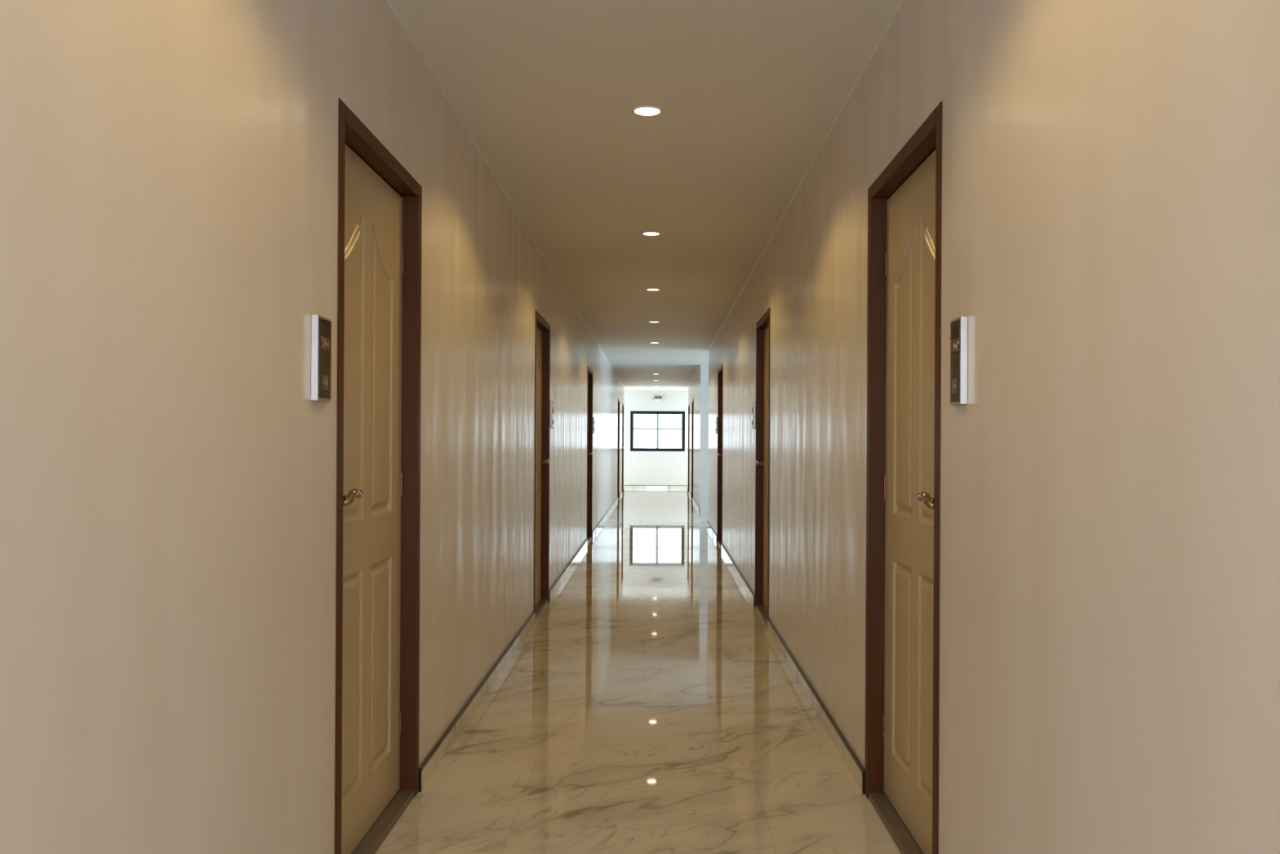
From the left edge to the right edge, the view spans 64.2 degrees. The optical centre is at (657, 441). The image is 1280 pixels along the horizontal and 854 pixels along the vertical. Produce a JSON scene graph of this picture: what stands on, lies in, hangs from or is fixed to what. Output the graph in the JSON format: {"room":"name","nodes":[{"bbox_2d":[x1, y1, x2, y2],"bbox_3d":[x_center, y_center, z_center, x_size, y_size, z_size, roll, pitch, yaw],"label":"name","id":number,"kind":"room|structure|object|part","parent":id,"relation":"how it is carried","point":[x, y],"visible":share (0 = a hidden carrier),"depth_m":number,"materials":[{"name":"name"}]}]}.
{"room":"hotel corridor","nodes":[
{"label":"hotel corridor","id":0,"kind":"room"},
{"bbox_2d":[0,0,624,853],"bbox_3d":[-0.894,-0.060,10.850,0.160,2.510,27.300,0,0,0],"label":"wall","id":1,"kind":"structure","parent":0,"point":[169,168],"depth_m":1.88,"materials":[{"name":"white paint"}]},
{"bbox_2d":[311,314,331,402],"bbox_3d":[-0.802,-0.197,2.438,0.022,0.202,0.097,0,0,0],"label":"number sign","id":2,"kind":"object","parent":1,"relation":"attached to","point":[321,326],"visible":1,"depth_m":2.41,"materials":[{"name":"silver metal"}]},
{"bbox_3d":[-0.795,-0.197,2.438,0.002,0.188,0.085,0,0,0],"label":"plate","id":3,"kind":"part","parent":2,"relation":"part of","materials":[{"name":"black plastic"}]},
{"bbox_2d":[341,143,402,853],"bbox_3d":[-0.883,0.174,3.035,0.040,1.987,0.801,0,0,0],"label":"leaf","id":4,"kind":"object","parent":1,"relation":"attached to","point":[372,342],"visible":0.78,"depth_m":3.07,"materials":[{"name":"paint"}]},
{"bbox_3d":[-0.842,0.151,2.692,0.047,0.054,0.054,0,0,0],"label":"rose","id":5,"kind":"object","parent":4,"relation":"attached to","visible":0},
{"bbox_2d":[342,488,362,506],"bbox_3d":[-0.816,0.148,2.744,0.030,0.045,0.146,0,0,0],"label":"lever","id":6,"kind":"object","parent":5,"relation":"attached to","point":[353,493],"visible":0.99,"depth_m":2.69,"materials":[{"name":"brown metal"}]},
{"bbox_2d":[334,97,422,853],"bbox_3d":[-0.868,0.162,3.035,0.114,2.067,0.900,0,0,0],"label":"frame","id":7,"kind":"object","parent":1,"relation":"attached to","point":[352,131],"visible":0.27,"depth_m":3.44,"materials":[{"name":"brown wood"}]},
{"bbox_2d":[351,790,414,853],"bbox_3d":[-0.875,1.184,3.035,0.110,0.022,0.806,0,0,0],"label":"sill","id":8,"kind":"structure","parent":1,"relation":"attached to","point":[374,837],"depth_m":3.14,"materials":[{"name":"brown stone"}]},
{"bbox_2d":[385,0,624,386],"bbox_3d":[-0.804,-1.310,10.850,0.006,0.009,27.300,0,0,0],"label":"trim","id":9,"kind":"structure","parent":1,"relation":"attached to","point":[388,2],"depth_m":4.24,"materials":[{"name":"white paint"}]},
{"bbox_2d":[418,488,624,791],"bbox_3d":[-0.814,1.156,10.850,0.012,0.080,27.300,0,0,0],"label":"baseboard","id":10,"kind":"structure","parent":1,"relation":"attached to","point":[428,766],"depth_m":4.69,"materials":[{"name":"stone"}]},
{"bbox_2d":[535,325,542,605],"bbox_3d":[-0.883,0.174,7.190,0.040,1.987,0.801,0,0,0],"label":"leaf","id":11,"kind":"object","parent":1,"relation":"attached to","point":[539,332],"visible":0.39,"depth_m":7.42,"materials":[{"name":"paint"}]},
{"bbox_2d":[540,457,546,465],"bbox_3d":[-0.842,0.151,7.533,0.047,0.054,0.054,0,0,0],"label":"rose","id":12,"kind":"object","parent":11,"relation":"attached to","point":[542,461],"visible":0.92,"depth_m":7.52,"materials":[{"name":"brown metal"}]},
{"bbox_2d":[535,599,547,619],"bbox_3d":[-0.875,1.184,7.190,0.110,0.022,0.806,0,0,0],"label":"sill","id":13,"kind":"structure","parent":1,"relation":"attached to","point":[541,604],"depth_m":7.28,"materials":[{"name":"brown stone"}]},
{"bbox_2d":[533,310,550,610],"bbox_3d":[-0.868,0.162,7.190,0.114,2.067,0.900,0,0,0],"label":"frame","id":14,"kind":"object","parent":1,"relation":"attached to","point":[540,322],"visible":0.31,"depth_m":7.59,"materials":[{"name":"brown wood"}]},
{"bbox_2d":[550,401,554,427],"bbox_3d":[-0.802,-0.204,7.750,0.022,0.200,0.100,0,0,0],"label":"number sign","id":15,"kind":"object","parent":1,"relation":"attached to","point":[552,403],"visible":1,"depth_m":7.70,"materials":[{"name":"silver metal"}]},
{"bbox_3d":[-0.795,-0.204,7.750,0.002,0.186,0.088,0,0,0],"label":"plate","id":16,"kind":"part","parent":15,"relation":"part of","materials":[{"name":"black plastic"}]},
{"bbox_2d":[586,366,592,538],"bbox_3d":[-0.868,0.162,12.200,0.114,2.067,0.900,0,0,0],"label":"frame","id":17,"kind":"object","parent":1,"relation":"attached to","point":[589,428],"visible":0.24,"depth_m":12.60,"materials":[{"name":"brown wood"}]},
{"bbox_2d":[592,417,595,433],"bbox_3d":[-0.802,-0.204,12.760,0.022,0.200,0.100,0,0,0],"label":"number sign","id":18,"kind":"object","parent":1,"relation":"attached to","point":[593,422],"visible":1,"depth_m":12.71,"materials":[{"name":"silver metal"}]},
{"bbox_2d":[617,399,619,497],"bbox_3d":[-0.868,0.162,21.050,0.114,2.067,0.900,0,0,0],"label":"frame","id":19,"kind":"object","parent":1,"relation":"attached to","point":[618,458],"visible":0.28,"depth_m":21.45,"materials":[{"name":"brown wood"}]},
{"bbox_2d":[622,403,623,492],"bbox_3d":[-0.868,0.162,23.650,0.114,2.067,0.900,0,0,0],"label":"frame","id":20,"kind":"object","parent":1,"relation":"attached to","point":[622,403],"visible":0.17,"depth_m":24.06,"materials":[{"name":"brown wood"}]},
{"bbox_2d":[374,488,901,853],"bbox_3d":[0.843,1.254,11.700,7.420,0.100,29.320,0,0,0],"label":"floor","id":21,"kind":"structure","parent":0,"point":[649,706],"depth_m":4.19,"materials":[{"name":"stone"}]},
{"bbox_2d":[389,0,900,391],"bbox_3d":[0.857,-1.355,11.700,7.420,0.100,29.320,0,0,0],"label":"ceiling","id":22,"kind":"structure","parent":0,"point":[748,92],"depth_m":4.24,"materials":[{"name":"beige paint"}]},
{"bbox_2d":[631,105,662,116],"bbox_3d":[-0.042,-1.308,4.040,0.124,0.005,0.124,0,0,0],"label":"recessed light","id":23,"kind":"object","parent":22,"relation":"in","point":[644,110],"visible":1,"depth_m":4.03,"materials":[{"name":"white plastic"}]},
{"bbox_2d":[634,107,660,115],"bbox_3d":[-0.042,-1.306,4.040,0.102,0.002,0.102,0,0,41],"label":"diffuser","id":24,"kind":"object","parent":23,"relation":"attached to","point":[637,111],"depth_m":4.04,"materials":[{"name":"white plastic"}]},
{"bbox_2d":[641,231,661,235],"bbox_3d":[-0.042,-1.308,6.420,0.124,0.005,0.124,0,0,0],"label":"recessed light","id":25,"kind":"object","parent":22,"relation":"in","point":[649,233],"visible":1,"depth_m":6.41,"materials":[{"name":"white plastic"}]},
{"bbox_2d":[643,232,659,235],"bbox_3d":[-0.042,-1.306,6.420,0.102,0.002,0.102,0,0,-5],"label":"diffuser","id":26,"kind":"object","parent":25,"relation":"attached to","point":[644,233],"depth_m":6.41,"materials":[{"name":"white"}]},
{"bbox_2d":[645,288,660,290],"bbox_3d":[-0.042,-1.308,8.780,0.124,0.005,0.124,0,0,0],"label":"recessed light","id":27,"kind":"object","parent":22,"relation":"in","point":[648,289],"visible":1,"depth_m":8.76,"materials":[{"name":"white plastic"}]},
{"bbox_2d":[623,390,688,485],"bbox_3d":[-0.049,-0.055,26.280,1.850,2.510,0.160,0,0,0],"label":"wall","id":28,"kind":"structure","parent":0,"point":[640,468],"depth_m":26.20,"materials":[{"name":"white paint"}]},
{"bbox_2d":[623,484,687,488],"bbox_3d":[-0.055,1.160,26.194,1.850,0.080,0.012,0,0,0],"label":"baseboard","id":29,"kind":"structure","parent":28,"relation":"attached to","point":[624,486],"depth_m":26.19,"materials":[{"name":"stone"}]},
{"bbox_2d":[630,410,684,451],"bbox_3d":[-0.009,-0.270,26.230,1.400,1.030,0.060,0,0,0],"label":"frame","id":30,"kind":"object","parent":28,"relation":"attached to","point":[632,412],"visible":1,"depth_m":26.20,"materials":[{"name":"black metal"}]},
{"bbox_2d":[633,413,681,448],"bbox_3d":[-0.009,-0.270,26.230,1.250,0.880,0.040,0,0,0],"label":"mullions","id":31,"kind":"object","parent":28,"relation":"attached to","point":[657,428],"visible":1,"depth_m":26.21,"materials":[{"name":"grey metal"}]},
{"bbox_2d":[654,395,662,401],"bbox_3d":[0.006,-1.105,26.155,0.200,0.150,0.090,0,0,0],"label":"emergency light","id":32,"kind":"object","parent":28,"relation":"attached to","point":[656,399],"visible":1,"depth_m":26.15,"materials":[{"name":"white plastic"}]},
{"bbox_2d":[687,0,1279,853],"bbox_3d":[0.796,-0.051,10.850,0.160,2.510,27.300,0,0,0],"label":"wall","id":33,"kind":"structure","parent":0,"point":[1109,559],"depth_m":1.78,"materials":[{"name":"white paint"}]},
{"bbox_2d":[688,404,689,491],"bbox_3d":[0.768,0.171,23.650,0.114,2.067,0.900,0,0,0],"label":"frame","id":34,"kind":"object","parent":33,"relation":"attached to","point":[689,404],"visible":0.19,"depth_m":24.06,"materials":[{"name":"brown wood"}]},
{"bbox_2d":[691,399,693,497],"bbox_3d":[0.768,0.171,21.050,0.114,2.067,0.900,0,0,0],"label":"frame","id":35,"kind":"object","parent":33,"relation":"attached to","point":[692,426],"visible":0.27,"depth_m":21.45,"materials":[{"name":"brown wood"}]},
{"bbox_2d":[715,417,717,433],"bbox_3d":[0.706,-0.196,12.310,0.022,0.200,0.100,0,0,0],"label":"number sign","id":36,"kind":"object","parent":33,"relation":"attached to","point":[716,417],"visible":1,"depth_m":12.26,"materials":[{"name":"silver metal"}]},
{"bbox_2d":[716,364,723,542],"bbox_3d":[0.768,0.171,11.750,0.114,2.067,0.900,0,0,0],"label":"frame","id":37,"kind":"object","parent":33,"relation":"attached to","point":[720,371],"visible":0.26,"depth_m":12.15,"materials":[{"name":"brown wood"}]},
{"bbox_2d":[751,401,755,428],"bbox_3d":[0.706,-0.196,7.560,0.022,0.200,0.100,0,0,0],"label":"number sign","id":38,"kind":"object","parent":33,"relation":"attached to","point":[753,402],"visible":1,"depth_m":7.51,"materials":[{"name":"silver metal"}]},
{"bbox_2d":[755,604,767,624],"bbox_3d":[0.765,1.193,7.000,0.110,0.022,0.806,0,0,0],"label":"sill","id":39,"kind":"structure","parent":33,"relation":"attached to","point":[761,609],"depth_m":7.12,"materials":[{"name":"brown stone"}]},
{"bbox_2d":[754,306,770,616],"bbox_3d":[0.768,0.171,7.000,0.114,2.067,0.900,0,0,0],"label":"frame","id":40,"kind":"object","parent":33,"relation":"attached to","point":[764,321],"visible":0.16,"depth_m":7.40,"materials":[{"name":"brown wood"}]},
{"bbox_2d":[762,324,768,610],"bbox_3d":[0.783,0.183,7.000,0.040,1.987,0.801,0,0,0],"label":"leaf","id":41,"kind":"object","parent":33,"relation":"attached to","point":[766,330],"visible":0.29,"depth_m":7.27,"materials":[{"name":"paint"}]},
{"bbox_2d":[758,459,764,467],"bbox_3d":[0.743,0.159,7.343,0.047,0.054,0.054,0,0,0],"label":"rose","id":42,"kind":"object","parent":41,"relation":"attached to","point":[762,463],"visible":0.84,"depth_m":7.33,"materials":[{"name":"brown metal"}]},
{"bbox_2d":[687,488,865,794],"bbox_3d":[0.704,1.164,10.850,0.012,0.080,27.300,0,0,0],"label":"baseboard","id":43,"kind":"structure","parent":33,"relation":"attached to","point":[856,769],"depth_m":4.64,"materials":[{"name":"stone"}]},
{"bbox_2d":[688,0,903,386],"bbox_3d":[0.720,-1.302,10.850,0.006,0.009,27.300,0,0,0],"label":"trim","id":44,"kind":"structure","parent":33,"relation":"attached to","point":[900,3],"depth_m":4.20,"materials":[{"name":"white paint"}]},
{"bbox_2d":[882,253,886,737],"bbox_3d":[0.763,0.179,3.435,0.009,1.628,0.009,0,0,0],"label":"hinges","id":45,"kind":"object","parent":33,"relation":"attached to","point":[885,269],"visible":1,"depth_m":3.43,"materials":[{"name":"brown metal"}]},
{"bbox_2d":[868,792,924,853],"bbox_3d":[0.765,1.193,3.035,0.110,0.022,0.806,0,0,0],"label":"sill","id":46,"kind":"structure","parent":33,"relation":"attached to","point":[900,834],"depth_m":3.15,"materials":[{"name":"brown stone"}]},
{"bbox_2d":[864,101,942,853],"bbox_3d":[0.768,0.171,3.035,0.114,2.067,0.900,0,0,0],"label":"frame","id":47,"kind":"object","parent":33,"relation":"attached to","point":[927,139],"visible":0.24,"depth_m":3.44,"materials":[{"name":"brown wood"}]},
{"bbox_2d":[884,150,935,853],"bbox_3d":[0.783,0.183,3.035,0.040,1.987,0.801,0,0,0],"label":"leaf","id":48,"kind":"object","parent":33,"relation":"attached to","point":[911,209],"visible":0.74,"depth_m":3.11,"materials":[{"name":"paint"}]},
{"bbox_3d":[0.743,0.159,2.692,0.047,0.054,0.054,0,0,0],"label":"rose","id":49,"kind":"object","parent":48,"relation":"attached to","visible":0},
{"bbox_2d":[916,491,933,509],"bbox_3d":[0.717,0.156,2.744,0.030,0.045,0.146,0,0,0],"label":"lever","id":50,"kind":"object","parent":49,"relation":"attached to","point":[925,496],"visible":0.96,"depth_m":2.69,"materials":[{"name":"brown metal"}]},
{"bbox_2d":[950,315,968,405],"bbox_3d":[0.706,-0.189,2.402,0.022,0.205,0.082,0,0,0],"label":"number sign","id":51,"kind":"object","parent":33,"relation":"attached to","point":[959,325],"visible":1,"depth_m":2.37,"materials":[{"name":"silver metal"}]},
{"bbox_3d":[0.699,-0.189,2.402,0.002,0.191,0.070,0,0,0],"label":"plate","id":52,"kind":"part","parent":51,"relation":"part of","materials":[{"name":"black plastic"}]}
]}

